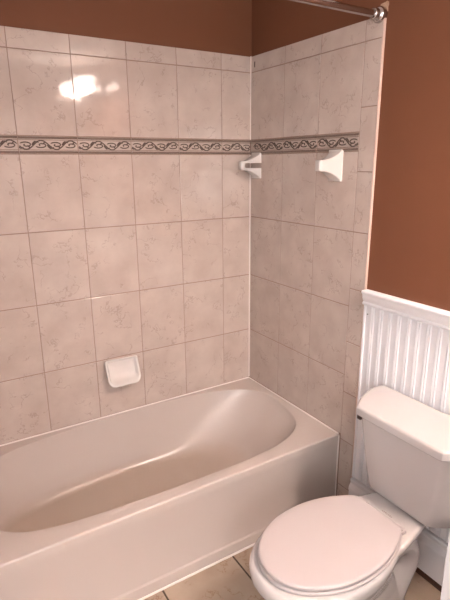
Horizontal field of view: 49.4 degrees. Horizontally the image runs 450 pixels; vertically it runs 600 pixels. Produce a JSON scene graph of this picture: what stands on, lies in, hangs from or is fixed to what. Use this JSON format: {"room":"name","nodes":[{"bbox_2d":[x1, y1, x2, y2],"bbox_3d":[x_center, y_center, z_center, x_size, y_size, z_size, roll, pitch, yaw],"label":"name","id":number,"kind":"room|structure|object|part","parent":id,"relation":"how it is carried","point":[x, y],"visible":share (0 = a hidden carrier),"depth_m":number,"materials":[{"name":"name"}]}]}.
{"room":"bathroom","nodes":[
{"label":"bathroom","id":0,"kind":"room"},
{"bbox_2d":[0,0,251,444],"bbox_3d":[-0.509,-0.254,2.360,1.704,2.440,0.138,-10,18,-30],"label":"wall","id":1,"kind":"structure","parent":0,"point":[125,125],"depth_m":2.25,"materials":[{"name":"beige tile"}]},
{"bbox_2d":[105,355,140,387],"bbox_3d":[-0.501,0.352,2.413,0.167,0.123,0.071,-10,18,-30],"label":"soap dish","id":2,"kind":"object","parent":1,"relation":"attached to","point":[124,371],"visible":1,"depth_m":2.42,"materials":[{"name":"white ceramic"}]},
{"bbox_2d":[239,152,260,178],"bbox_3d":[0.119,-0.686,2.494,0.107,0.129,0.076,-10,18,-30],"label":"post","id":3,"kind":"object","parent":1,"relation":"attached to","point":[255,157],"visible":1,"depth_m":2.48,"materials":[{"name":"white ceramic"}]},
{"bbox_3d":[0.160,-0.693,2.518,0.010,0.129,0.076,-10,18,-30],"label":"plate","id":4,"kind":"part","parent":3,"relation":"part of","materials":[{"name":"white ceramic"}]},
{"bbox_2d":[144,546,440,599],"bbox_3d":[0.050,1.413,1.065,2.552,0.080,3.602,-10,18,-30],"label":"floor","id":5,"kind":"structure","parent":0,"point":[228,579],"depth_m":1.93,"materials":[{"name":"brown tile"}]},
{"bbox_2d":[0,377,339,599],"bbox_3d":[-0.320,0.842,2.243,1.558,0.396,0.756,-10,18,-30],"label":"bathtub","id":6,"kind":"object","parent":5,"relation":"on","point":[136,503],"visible":1,"depth_m":2.18,"materials":[{"name":"ceramic"}]},
{"bbox_2d":[249,385,449,599],"bbox_3d":[0.441,0.813,1.679,0.799,0.743,0.515,-10,18,-30],"label":"toilet","id":7,"kind":"object","parent":5,"relation":"on","point":[341,547],"visible":1,"depth_m":1.64,"materials":[{"name":"white ceramic"}]},
{"bbox_3d":[0.333,0.784,1.603,0.489,0.018,0.353,-10,18,-30],"label":"lid","id":8,"kind":"part","parent":7,"relation":"part of","materials":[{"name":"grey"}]},
{"bbox_3d":[0.412,0.986,1.708,0.728,0.394,0.378,-10,18,-30],"label":"bowl","id":9,"kind":"part","parent":7,"relation":"part of","materials":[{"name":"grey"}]},
{"bbox_3d":[0.678,0.432,1.727,0.233,0.038,0.515,-10,18,-30],"label":"tank lid","id":10,"kind":"part","parent":7,"relation":"part of","materials":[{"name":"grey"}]},
{"bbox_3d":[0.686,0.597,1.777,0.203,0.313,0.472,-10,18,-30],"label":"tank","id":11,"kind":"part","parent":7,"relation":"part of","materials":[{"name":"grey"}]},
{"bbox_2d":[440,532,449,599],"bbox_3d":[1.062,0.927,0.862,0.568,0.950,1.225,-10,18,-30],"label":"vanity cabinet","id":12,"kind":"object","parent":5,"relation":"on","point":[445,592],"visible":1,"depth_m":1.20,"materials":[{"name":"white paint"}]},
{"bbox_2d":[249,0,449,542],"bbox_3d":[1.068,0.021,1.334,0.137,2.440,3.362,-10,18,-30],"label":"wall","id":13,"kind":"structure","parent":0,"point":[323,80],"depth_m":2.03,"materials":[{"name":"beige tile"}]},
{"bbox_2d":[315,149,343,181],"bbox_3d":[0.421,-0.556,2.024,0.107,0.129,0.078,-10,18,-30],"label":"post","id":14,"kind":"object","parent":13,"relation":"attached to","point":[331,165],"visible":1,"depth_m":2.01,"materials":[{"name":"white ceramic"}]},
{"bbox_3d":[0.462,-0.564,2.048,0.010,0.129,0.078,-10,18,-30],"label":"plate","id":15,"kind":"part","parent":14,"relation":"part of","materials":[{"name":"white ceramic"}]},
{"bbox_3d":[0.581,-0.004,2.033,0.012,2.118,0.006,-10,18,-30],"label":"edge trim","id":16,"kind":"part","parent":13,"relation":"part of","materials":[{"name":"beige tile"}]},
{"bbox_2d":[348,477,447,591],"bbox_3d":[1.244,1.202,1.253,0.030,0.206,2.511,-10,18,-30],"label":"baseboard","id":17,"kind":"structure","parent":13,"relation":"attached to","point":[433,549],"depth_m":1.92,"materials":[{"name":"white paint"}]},
{"bbox_3d":[1.249,0.687,1.115,0.015,0.848,2.511,-10,18,-30],"label":"wainscot panel","id":18,"kind":"part","parent":13,"relation":"part of","materials":[{"name":"white paint"}]},
{"bbox_2d":[361,289,449,330],"bbox_3d":[1.234,0.271,0.991,0.035,0.063,2.511,-10,18,-30],"label":"trim","id":19,"kind":"structure","parent":13,"relation":"attached to","point":[440,318],"depth_m":1.83,"materials":[{"name":"white paint"}]},
{"bbox_3d":[-1.319,0.022,1.396,0.728,2.440,0.992,-10,18,-30],"label":"wall","id":20,"kind":"structure","parent":0,"visible":0},
{"bbox_2d":[290,0,387,23],"bbox_3d":[-0.106,-0.912,1.367,1.583,0.056,0.056,-10,18,-30],"label":"shower curtain rod","id":21,"kind":"object","parent":20,"relation":"attached to","point":[377,14],"visible":1,"depth_m":1.68,"materials":[{"name":"silver metal"}]}
]}

